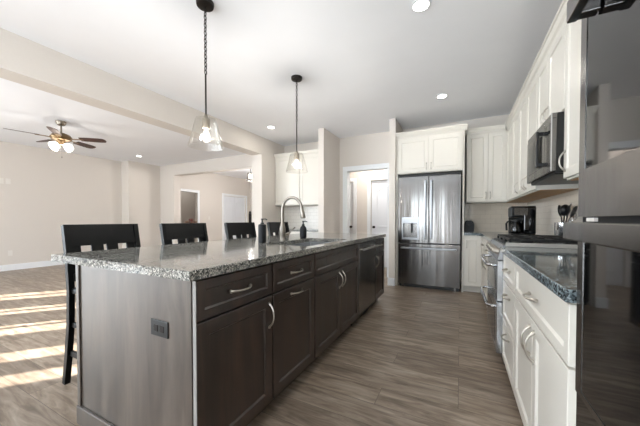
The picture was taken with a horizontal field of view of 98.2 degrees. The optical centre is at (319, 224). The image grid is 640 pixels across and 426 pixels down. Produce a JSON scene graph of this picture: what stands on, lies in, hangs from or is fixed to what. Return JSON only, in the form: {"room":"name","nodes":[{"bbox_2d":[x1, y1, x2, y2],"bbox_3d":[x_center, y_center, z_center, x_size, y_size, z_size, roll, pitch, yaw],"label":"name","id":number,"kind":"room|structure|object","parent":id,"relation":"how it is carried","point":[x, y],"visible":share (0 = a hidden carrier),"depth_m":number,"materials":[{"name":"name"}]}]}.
{"room":"kitchen","nodes":[
{"label":"kitchen","id":0,"kind":"room"},
{"bbox_2d":[0,141,121,264],"bbox_3d":[-7.541,-0.378,4.716,0.120,2.800,9.930,1,1,27],"label":"wall","id":1,"kind":"structure","parent":0,"point":[47,191],"depth_m":6.63,"materials":[{"name":"paint"}]},
{"bbox_2d":[0,261,64,271],"bbox_3d":[-7.706,0.966,4.264,0.016,0.130,8.590,1,1,27],"label":"baseboard","id":2,"kind":"structure","parent":1,"relation":"attached to","point":[42,263],"depth_m":6.32,"materials":[{"name":"white wood"}]},
{"bbox_2d":[0,28,261,154],"bbox_3d":[-3.228,-1.551,1.899,0.260,0.350,8.530,1,1,27],"label":"beam","id":3,"kind":"structure","parent":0,"point":[24,61],"depth_m":3.17,"materials":[{"name":"paint"}]},
{"bbox_2d":[121,161,160,247],"bbox_3d":[-5.408,-0.447,8.416,0.350,2.800,0.940,1,1,27],"label":"wall","id":4,"kind":"structure","parent":0,"point":[141,205],"depth_m":8.27,"materials":[{"name":"paint"}]},
{"bbox_2d":[181,192,194,242],"bbox_3d":[-4.915,-0.492,10.800,0.680,2.800,3.540,1,1,27],"label":"wall","id":5,"kind":"structure","parent":0,"point":[187,198],"depth_m":10.82,"materials":[{"name":"paint"}]},
{"bbox_2d":[160,154,251,244],"bbox_3d":[-3.105,-0.438,7.908,4.920,2.800,0.230,1,1,27],"label":"wall","id":6,"kind":"structure","parent":0,"point":[170,179],"depth_m":8.47,"materials":[{"name":"paint"}]},
{"bbox_2d":[180,173,249,241],"bbox_3d":[-3.817,-0.483,10.312,0.120,2.800,3.420,1,1,27],"label":"wall","id":7,"kind":"structure","parent":0,"point":[211,186],"depth_m":10.07,"materials":[{"name":"paint"}]},
{"bbox_2d":[181,189,199,241],"bbox_3d":[-4.328,-0.118,9.154,0.018,2.115,0.850,1,1,27],"label":"trim","id":8,"kind":"structure","parent":7,"relation":"attached to","point":[184,190],"depth_m":9.47,"materials":[{"name":"white wood"}]},
{"bbox_2d":[224,196,244,239],"bbox_3d":[-3.393,-0.111,11.058,0.101,2.012,1.184,1,1,27],"label":"door","id":9,"kind":"structure","parent":7,"relation":"in","point":[234,207],"depth_m":11.01,"materials":[{"name":"white wood"}]},
{"bbox_2d":[222,193,246,239],"bbox_3d":[-3.372,-0.154,11.046,0.018,2.115,1.370,1,1,27],"label":"trim","id":10,"kind":"structure","parent":7,"relation":"attached to","point":[223,194],"depth_m":10.48,"materials":[{"name":"white wood"}]},
{"bbox_2d":[250,180,251,212],"bbox_3d":[0.377,-0.480,10.177,10.690,2.800,0.120,1,1,27],"label":"wall","id":11,"kind":"structure","parent":0,"point":[250,180],"depth_m":11.77,"materials":[{"name":"paint"}]},
{"bbox_2d":[0,264,523,425],"bbox_3d":[-2.699,1.079,4.325,10.900,0.100,13.550,1,1,27],"label":"floor","id":12,"kind":"structure","parent":0,"point":[417,356],"depth_m":2.07,"materials":[{"name":"wood"}]},
{"bbox_2d":[61,224,140,384],"bbox_3d":[-1.420,0.536,1.968,0.495,1.082,0.476,1,1,27],"label":"bar stool","id":13,"kind":"object","parent":12,"relation":"on","point":[74,236],"visible":0.35,"depth_m":1.89,"materials":[{"name":"black wood"}]},
{"bbox_2d":[75,263,274,425],"bbox_3d":[-0.779,0.644,1.515,0.968,0.876,0.518,1,1,27],"label":"base cabinet","id":14,"kind":"object","parent":12,"relation":"on","point":[214,366],"visible":0.94,"depth_m":1.28,"materials":[{"name":"brown wood"}]},
{"bbox_2d":[151,318,168,338],"bbox_3d":[-0.688,0.443,1.186,0.115,0.070,0.008,1,1,27],"label":"wall outlet","id":15,"kind":"object","parent":14,"relation":"attached to","point":[159,328],"visible":1,"depth_m":1.18,"materials":[{"name":"black plastic"}]},
{"bbox_2d":[154,324,163,332],"bbox_3d":[-0.689,0.443,1.183,0.068,0.028,0.002,1,1,27],"label":"socket","id":16,"kind":"object","parent":15,"relation":"attached to","point":[158,328],"depth_m":1.18,"materials":[{"name":"black plastic"}]},
{"bbox_2d":[159,223,208,244],"bbox_3d":[-1.115,0.524,2.573,0.495,1.082,0.476,1,1,27],"label":"bar stool","id":17,"kind":"object","parent":12,"relation":"on","point":[169,232],"visible":0.17,"depth_m":2.63,"materials":[{"name":"black leather"}]},
{"bbox_2d":[224,222,256,239],"bbox_3d":[-0.774,0.512,3.247,0.495,1.082,0.476,1,1,27],"label":"bar stool","id":18,"kind":"object","parent":12,"relation":"on","point":[238,229],"visible":0.09,"depth_m":3.32,"materials":[{"name":"black wood"}]},
{"bbox_2d":[249,211,251,237],"bbox_3d":[-2.284,0.243,9.058,0.100,1.395,0.100,1,1,27],"label":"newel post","id":19,"kind":"object","parent":12,"relation":"on","point":[250,213],"visible":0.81,"depth_m":9.02,"materials":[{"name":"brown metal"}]},
{"bbox_2d":[267,222,288,235],"bbox_3d":[-0.427,0.499,3.934,0.495,1.082,0.476,1,1,27],"label":"bar stool","id":20,"kind":"object","parent":12,"relation":"on","point":[273,227],"visible":0.09,"depth_m":3.94,"materials":[{"name":"black wood"}]},
{"bbox_2d":[260,254,313,412],"bbox_3d":[-0.544,0.635,1.967,0.956,0.876,0.498,1,1,27],"label":"base cabinet","id":21,"kind":"object","parent":12,"relation":"on","point":[292,294],"visible":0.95,"depth_m":1.72,"materials":[{"name":"brown wood"}]},
{"bbox_2d":[273,231,309,235],"bbox_3d":[-0.402,0.563,5.846,1.252,0.876,0.626,1,1,27],"label":"base cabinet","id":22,"kind":"object","parent":12,"relation":"on","point":[292,232],"visible":0.02,"depth_m":5.60,"materials":[{"name":"white wood"}]},
{"bbox_2d":[289,228,317,231],"bbox_3d":[-0.396,0.106,5.850,1.256,0.038,0.601,1,1,27],"label":"countertop","id":23,"kind":"structure","parent":22,"relation":"on","point":[295,229],"depth_m":5.56,"materials":[{"name":"stone"}]},
{"bbox_2d":[304,243,358,369],"bbox_3d":[-0.212,0.623,2.623,0.956,0.876,0.968,1,1,27],"label":"base cabinet","id":24,"kind":"object","parent":12,"relation":"on","point":[336,270],"visible":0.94,"depth_m":2.32,"materials":[{"name":"brown wood"}]},
{"bbox_2d":[51,232,385,280],"bbox_3d":[-0.308,0.165,2.704,1.155,0.038,3.118,1,1,27],"label":"countertop","id":25,"kind":"structure","parent":24,"relation":"on","point":[192,261],"depth_m":1.57,"materials":[{"name":"stone"}]},
{"bbox_2d":[258,218,266,242],"bbox_3d":[-0.489,0.048,2.356,0.071,0.208,0.068,-1,1,-26],"label":"soap dispenser","id":26,"kind":"object","parent":25,"relation":"on","point":[261,227],"visible":0.98,"depth_m":2.33,"materials":[{"name":"black plastic"}]},
{"bbox_2d":[258,224,265,242],"bbox_3d":[-0.491,0.071,2.356,0.068,0.162,0.068,1,1,27],"label":"bottle","id":27,"kind":"object","parent":26,"relation":"attached to","point":[261,227],"depth_m":2.33,"materials":[{"name":"black plastic"}]},
{"bbox_2d":[279,196,305,240],"bbox_3d":[-0.249,-0.062,2.634,0.271,0.418,0.125,0,1,19],"label":"faucet","id":28,"kind":"object","parent":25,"relation":"on","point":[282,230],"visible":1,"depth_m":2.62,"materials":[{"name":"metal"}]},
{"bbox_2d":[300,221,306,237],"bbox_3d":[-0.180,0.048,2.972,0.074,0.186,0.074,-1,1,-27],"label":"soap dispenser","id":29,"kind":"object","parent":25,"relation":"on","point":[303,231],"visible":0.97,"depth_m":2.95,"materials":[{"name":"black plastic"}]},
{"bbox_2d":[290,242,329,245],"bbox_3d":[-0.092,0.295,2.529,0.464,0.215,0.844,1,1,27],"label":"sink","id":30,"kind":"object","parent":25,"relation":"in","point":[303,243],"visible":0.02,"depth_m":2.92,"materials":[{"name":"metal"}]},
{"bbox_2d":[351,240,378,325],"bbox_3d":[0.153,0.611,3.329,0.973,0.874,0.616,1,1,27],"label":"dishwasher","id":31,"kind":"object","parent":12,"relation":"on","point":[367,248],"visible":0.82,"depth_m":3.09,"materials":[{"name":"black metal"}]},
{"bbox_2d":[369,237,383,306],"bbox_3d":[0.387,0.601,3.810,0.956,0.876,0.448,1,1,27],"label":"base cabinet","id":32,"kind":"object","parent":12,"relation":"on","point":[379,251],"visible":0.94,"depth_m":3.62,"materials":[{"name":"brown wood"}]},
{"bbox_2d":[398,172,460,291],"bbox_3d":[1.848,0.093,4.664,0.925,1.860,0.703,1,1,27],"label":"refrigerator","id":33,"kind":"object","parent":12,"relation":"on","point":[429,205],"visible":1,"depth_m":4.38,"materials":[{"name":"silver metal"}]},
{"bbox_2d":[396,123,466,291],"bbox_3d":[1.872,-0.252,4.680,1.052,2.550,0.649,1,1,27],"label":"upper cabinet","id":34,"kind":"object","parent":12,"relation":"on","point":[438,149],"visible":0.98,"depth_m":4.40,"materials":[{"name":"white wood"}]},
{"bbox_2d":[463,235,481,292],"bbox_3d":[2.429,0.590,4.425,0.241,0.876,0.622,1,1,27],"label":"base cabinet","id":35,"kind":"object","parent":12,"relation":"on","point":[472,247],"visible":0.95,"depth_m":4.19,"materials":[{"name":"white wood"}]},
{"bbox_2d":[480,237,489,305],"bbox_3d":[2.320,0.611,3.286,0.692,0.876,1.571,1,1,27],"label":"base cabinet","id":36,"kind":"object","parent":12,"relation":"on","point":[484,250],"visible":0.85,"depth_m":3.62,"materials":[{"name":"white wood"}]},
{"bbox_2d":[464,231,538,242],"bbox_3d":[2.367,0.148,3.583,0.884,0.038,2.157,1,1,27],"label":"countertop","id":37,"kind":"structure","parent":36,"relation":"on","point":[488,236],"depth_m":3.97,"materials":[{"name":"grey stone"}]},
{"bbox_2d":[464,220,473,231],"bbox_3d":[2.420,0.018,4.501,0.144,0.187,0.305,1,1,27],"label":"toaster","id":38,"kind":"object","parent":37,"relation":"on","point":[468,224],"visible":0.97,"depth_m":4.39,"materials":[{"name":"black plastic"}]},
{"bbox_2d":[505,206,535,234],"bbox_3d":[2.373,-0.043,3.300,0.290,0.355,0.208,1,1,27],"label":"coffee maker","id":39,"kind":"object","parent":37,"relation":"on","point":[522,220],"visible":0.93,"depth_m":3.22,"materials":[{"name":"black plastic"}]},
{"bbox_2d":[554,223,562,234],"bbox_3d":[2.299,0.062,2.627,0.124,0.170,0.124,1,1,27],"label":"utensil crock","id":40,"kind":"object","parent":37,"relation":"on","point":[558,227],"visible":0.26,"depth_m":2.60,"materials":[{"name":"silver metal"}]},
{"bbox_2d":[557,205,562,222],"bbox_3d":[2.274,-0.027,2.621,0.094,0.327,0.045,0,1,-15],"label":"spoon","id":41,"kind":"object","parent":40,"relation":"in","point":[559,206],"visible":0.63,"depth_m":2.60,"materials":[{"name":"black plastic"}]},
{"bbox_2d":[559,204,570,222],"bbox_3d":[2.278,-0.027,2.575,0.125,0.330,0.079,-1,1,-36],"label":"ladle","id":42,"kind":"object","parent":40,"relation":"in","point":[563,209],"visible":0.84,"depth_m":2.54,"materials":[{"name":"black plastic"}]},
{"bbox_2d":[561,216,574,233],"bbox_3d":[2.236,0.030,2.516,0.040,0.226,0.323,0,1,25],"label":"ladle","id":43,"kind":"object","parent":40,"relation":"in","point":[572,218],"visible":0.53,"depth_m":2.38,"materials":[{"name":"silver metal"}]},
{"bbox_2d":[565,203,571,221],"bbox_3d":[2.261,-0.029,2.533,0.050,0.336,0.171,1,1,27],"label":"spatula","id":44,"kind":"object","parent":40,"relation":"in","point":[569,207],"visible":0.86,"depth_m":2.50,"materials":[{"name":"black plastic"}]},
{"bbox_2d":[568,206,576,220],"bbox_3d":[2.271,-0.014,2.530,0.053,0.309,0.246,0,1,18],"label":"spoon","id":45,"kind":"object","parent":40,"relation":"in","point":[574,209],"visible":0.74,"depth_m":2.43,"materials":[{"name":"black plastic"}]},
{"bbox_2d":[501,254,515,389],"bbox_3d":[1.510,0.641,1.684,0.692,0.876,0.485,1,1,27],"label":"base cabinet","id":46,"kind":"object","parent":12,"relation":"on","point":[508,296],"visible":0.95,"depth_m":1.80,"materials":[{"name":"white wood"}]},
{"bbox_2d":[480,234,577,364],"bbox_3d":[1.756,0.581,2.261,0.754,0.973,0.757,1,1,27],"label":"gas range","id":47,"kind":"object","parent":12,"relation":"on","point":[494,301],"visible":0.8,"depth_m":2.10,"materials":[{"name":"silver metal"}]},
{"bbox_2d":[494,238,564,244],"bbox_3d":[1.812,0.138,2.226,0.630,0.009,0.754,1,1,27],"label":"cooktop","id":48,"kind":"object","parent":47,"relation":"in","point":[499,241],"depth_m":2.06,"materials":[{"name":"black metal"}]},
{"bbox_2d":[513,263,576,425],"bbox_3d":[1.192,0.652,1.055,0.692,0.876,0.922,1,1,27],"label":"base cabinet","id":49,"kind":"object","parent":12,"relation":"on","point":[544,391],"visible":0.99,"depth_m":1.07,"materials":[{"name":"white wood"}]},
{"bbox_2d":[500,247,577,303],"bbox_3d":[1.311,0.192,1.259,0.674,0.038,1.410,1,1,27],"label":"countertop","id":50,"kind":"structure","parent":49,"relation":"on","point":[556,269],"depth_m":1.19,"materials":[{"name":"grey stone"}]},
{"bbox_3d":[0.800,-0.170,0.262,0.692,2.550,0.815,1,1,27],"label":"cabinet","id":51,"kind":"object","parent":12,"relation":"on","visible":0},
{"bbox_2d":[563,0,639,425],"bbox_3d":[0.778,-0.048,0.286,0.670,1.285,0.753,1,1,27],"label":"wall oven","id":52,"kind":"object","parent":51,"relation":"in","point":[607,369],"visible":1,"depth_m":0.59,"materials":[{"name":"black glass"}]},
{"bbox_2d":[252,137,284,236],"bbox_3d":[-0.252,-0.436,7.812,0.260,2.800,4.670,1,1,27],"label":"wall","id":53,"kind":"structure","parent":0,"point":[263,165],"depth_m":5.77,"materials":[{"name":"paint"}]},
{"bbox_2d":[0,0,562,179],"bbox_3d":[-2.699,-1.820,4.271,10.900,0.100,13.550,1,1,27],"label":"ceiling","id":54,"kind":"structure","parent":0,"point":[362,65],"depth_m":2.94,"materials":[{"name":"paint"}]},
{"bbox_2d":[3,120,105,157],"bbox_3d":[-4.494,-1.464,4.768,1.239,0.630,1.258,1,1,27],"label":"ceiling fan","id":55,"kind":"object","parent":54,"relation":"hanging from","point":[61,139],"visible":1,"depth_m":4.74,"materials":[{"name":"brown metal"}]},
{"bbox_2d":[196,0,213,129],"bbox_3d":[-0.894,-1.172,2.167,0.265,1.118,0.265,1,1,27],"label":"pendant light","id":56,"kind":"object","parent":54,"relation":"hanging from","point":[204,5],"visible":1,"depth_m":2.16,"materials":[{"name":"brown metal"}]},
{"bbox_2d":[202,114,209,129],"bbox_3d":[-0.894,-0.811,2.174,0.060,0.110,0.060,1,1,27],"label":"socket","id":57,"kind":"object","parent":56,"relation":"attached to","point":[205,121],"depth_m":2.15,"materials":[{"name":"grey metal"}]},
{"bbox_2d":[291,75,301,159],"bbox_3d":[-0.277,-1.193,3.300,0.265,1.118,0.265,1,1,27],"label":"pendant light","id":58,"kind":"object","parent":54,"relation":"hanging from","point":[295,78],"visible":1,"depth_m":3.29,"materials":[{"name":"brown metal"}]},
{"bbox_2d":[294,150,298,159],"bbox_3d":[-0.277,-0.832,3.307,0.060,0.110,0.060,1,1,27],"label":"socket","id":59,"kind":"object","parent":58,"relation":"attached to","point":[296,155],"depth_m":3.28,"materials":[{"name":"grey metal"}]},
{"bbox_2d":[411,0,430,12],"bbox_3d":[0.795,-1.727,2.180,0.154,0.008,0.154,1,1,27],"label":"recessed light","id":60,"kind":"object","parent":54,"relation":"in","point":[420,6],"visible":1,"depth_m":2.18,"materials":[{"name":"white"}]},
{"bbox_2d":[436,94,447,98],"bbox_3d":[1.665,-1.757,3.781,0.154,0.008,0.154,1,1,27],"label":"recessed light","id":61,"kind":"object","parent":54,"relation":"in","point":[440,96],"visible":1,"depth_m":3.79,"materials":[{"name":"white"}]},
{"bbox_2d":[318,128,339,232],"bbox_3d":[0.188,-0.392,5.472,0.115,2.800,0.750,1,1,27],"label":"wall","id":62,"kind":"structure","parent":0,"point":[328,143],"depth_m":5.29,"materials":[{"name":"paint"}]},
{"bbox_2d":[350,169,386,233],"bbox_3d":[1.698,-0.408,6.317,4.570,2.800,0.120,1,1,27],"label":"wall","id":63,"kind":"structure","parent":0,"point":[361,176],"depth_m":6.59,"materials":[{"name":"paint"}]},
{"bbox_2d":[350,182,352,232],"bbox_3d":[0.477,-0.033,6.890,0.744,2.012,0.101,1,1,27],"label":"door","id":64,"kind":"structure","parent":63,"relation":"in","point":[351,183],"depth_m":6.75,"materials":[{"name":"white wood"}]},
{"bbox_2d":[350,178,356,232],"bbox_3d":[0.467,-0.076,6.868,0.930,2.115,0.018,1,1,27],"label":"trim","id":65,"kind":"structure","parent":63,"relation":"attached to","point":[354,180],"depth_m":6.66,"materials":[{"name":"white wood"}]},
{"bbox_2d":[367,176,386,233],"bbox_3d":[1.529,-0.066,6.332,0.930,2.115,0.018,1,1,27],"label":"trim","id":66,"kind":"structure","parent":63,"relation":"attached to","point":[369,179],"depth_m":6.50,"materials":[{"name":"white wood"}]},
{"bbox_2d":[371,180,386,267],"bbox_3d":[1.540,-0.023,6.353,0.744,2.012,0.101,1,1,27],"label":"door","id":67,"kind":"structure","parent":63,"relation":"in","point":[379,188],"depth_m":6.43,"materials":[{"name":"white wood"}]},
{"bbox_2d":[389,118,402,284],"bbox_3d":[1.356,-0.382,4.938,0.102,2.800,0.650,1,1,27],"label":"wall","id":68,"kind":"structure","parent":0,"point":[394,126],"depth_m":4.65,"materials":[{"name":"paint"}]},
{"bbox_2d":[388,278,394,285],"bbox_3d":[1.199,0.958,4.670,0.118,0.130,0.016,1,1,27],"label":"baseboard","id":69,"kind":"structure","parent":68,"relation":"attached to","point":[391,281],"depth_m":4.66,"materials":[{"name":"white wood"}]},
{"bbox_2d":[284,114,527,283],"bbox_3d":[1.246,-0.391,5.421,4.570,2.800,0.128,1,1,27],"label":"wall","id":70,"kind":"structure","parent":0,"point":[368,149],"depth_m":5.38,"materials":[{"name":"paint"}]},
{"bbox_2d":[274,149,317,205],"bbox_3d":[-0.353,-0.976,5.916,1.254,1.110,0.406,1,1,27],"label":"upper cabinet","id":71,"kind":"object","parent":70,"relation":"attached to","point":[297,178],"visible":0.56,"depth_m":5.79,"materials":[{"name":"white wood"}]},
{"bbox_2d":[343,163,388,276],"bbox_3d":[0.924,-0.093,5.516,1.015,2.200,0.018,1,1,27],"label":"trim","id":72,"kind":"structure","parent":70,"relation":"attached to","point":[381,165],"depth_m":5.58,"materials":[{"name":"white wood"}]},
{"bbox_2d":[466,124,506,203],"bbox_3d":[2.648,-0.940,4.420,0.552,1.165,0.382,1,1,27],"label":"upper cabinet","id":73,"kind":"object","parent":70,"relation":"attached to","point":[486,146],"visible":1,"depth_m":4.28,"materials":[{"name":"white wood"}]},
{"bbox_3d":[1.440,-0.301,0.583,0.140,2.800,10.650,1,1,27],"label":"wall","id":74,"kind":"structure","parent":0,"visible":0},
{"bbox_2d":[533,7,566,129],"bbox_3d":[1.945,-1.130,2.134,0.362,0.700,0.762,1,1,27],"label":"upper cabinet","id":75,"kind":"object","parent":74,"relation":"attached to","point":[549,62],"visible":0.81,"depth_m":2.12,"materials":[{"name":"white wood"}]},
{"bbox_2d":[527,111,578,185],"bbox_3d":[1.908,-0.564,2.163,0.430,0.418,0.756,1,1,27],"label":"microwave","id":76,"kind":"object","parent":75,"relation":"attached to","point":[544,148],"visible":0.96,"depth_m":2.04,"materials":[{"name":"silver metal"}]},
{"bbox_2d":[527,189,582,234],"bbox_3d":[2.281,-0.085,2.416,0.008,0.471,4.312,1,1,27],"label":"wall","id":77,"kind":"structure","parent":74,"relation":"attached to","point":[547,214],"depth_m":3.20,"materials":[{"name":"beige tile"}]},
{"bbox_2d":[505,101,550,202],"bbox_3d":[2.798,-0.928,3.828,0.362,1.168,1.302,1,1,27],"label":"upper cabinet","id":78,"kind":"object","parent":77,"relation":"attached to","point":[512,122],"visible":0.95,"depth_m":3.67,"materials":[{"name":"white wood"}]},
{"bbox_2d":[516,65,578,196],"bbox_3d":[2.310,-0.910,2.862,0.362,1.168,0.859,1,1,27],"label":"upper cabinet","id":79,"kind":"object","parent":77,"relation":"attached to","point":[527,97],"visible":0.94,"depth_m":2.88,"materials":[{"name":"white wood"}]},
{"bbox_2d":[558,0,581,180],"bbox_3d":[1.454,-0.873,1.168,0.362,1.178,1.413,1,1,27],"label":"upper cabinet","id":80,"kind":"object","parent":77,"relation":"attached to","point":[573,30],"visible":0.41,"depth_m":1.76,"materials":[{"name":"white wood"}]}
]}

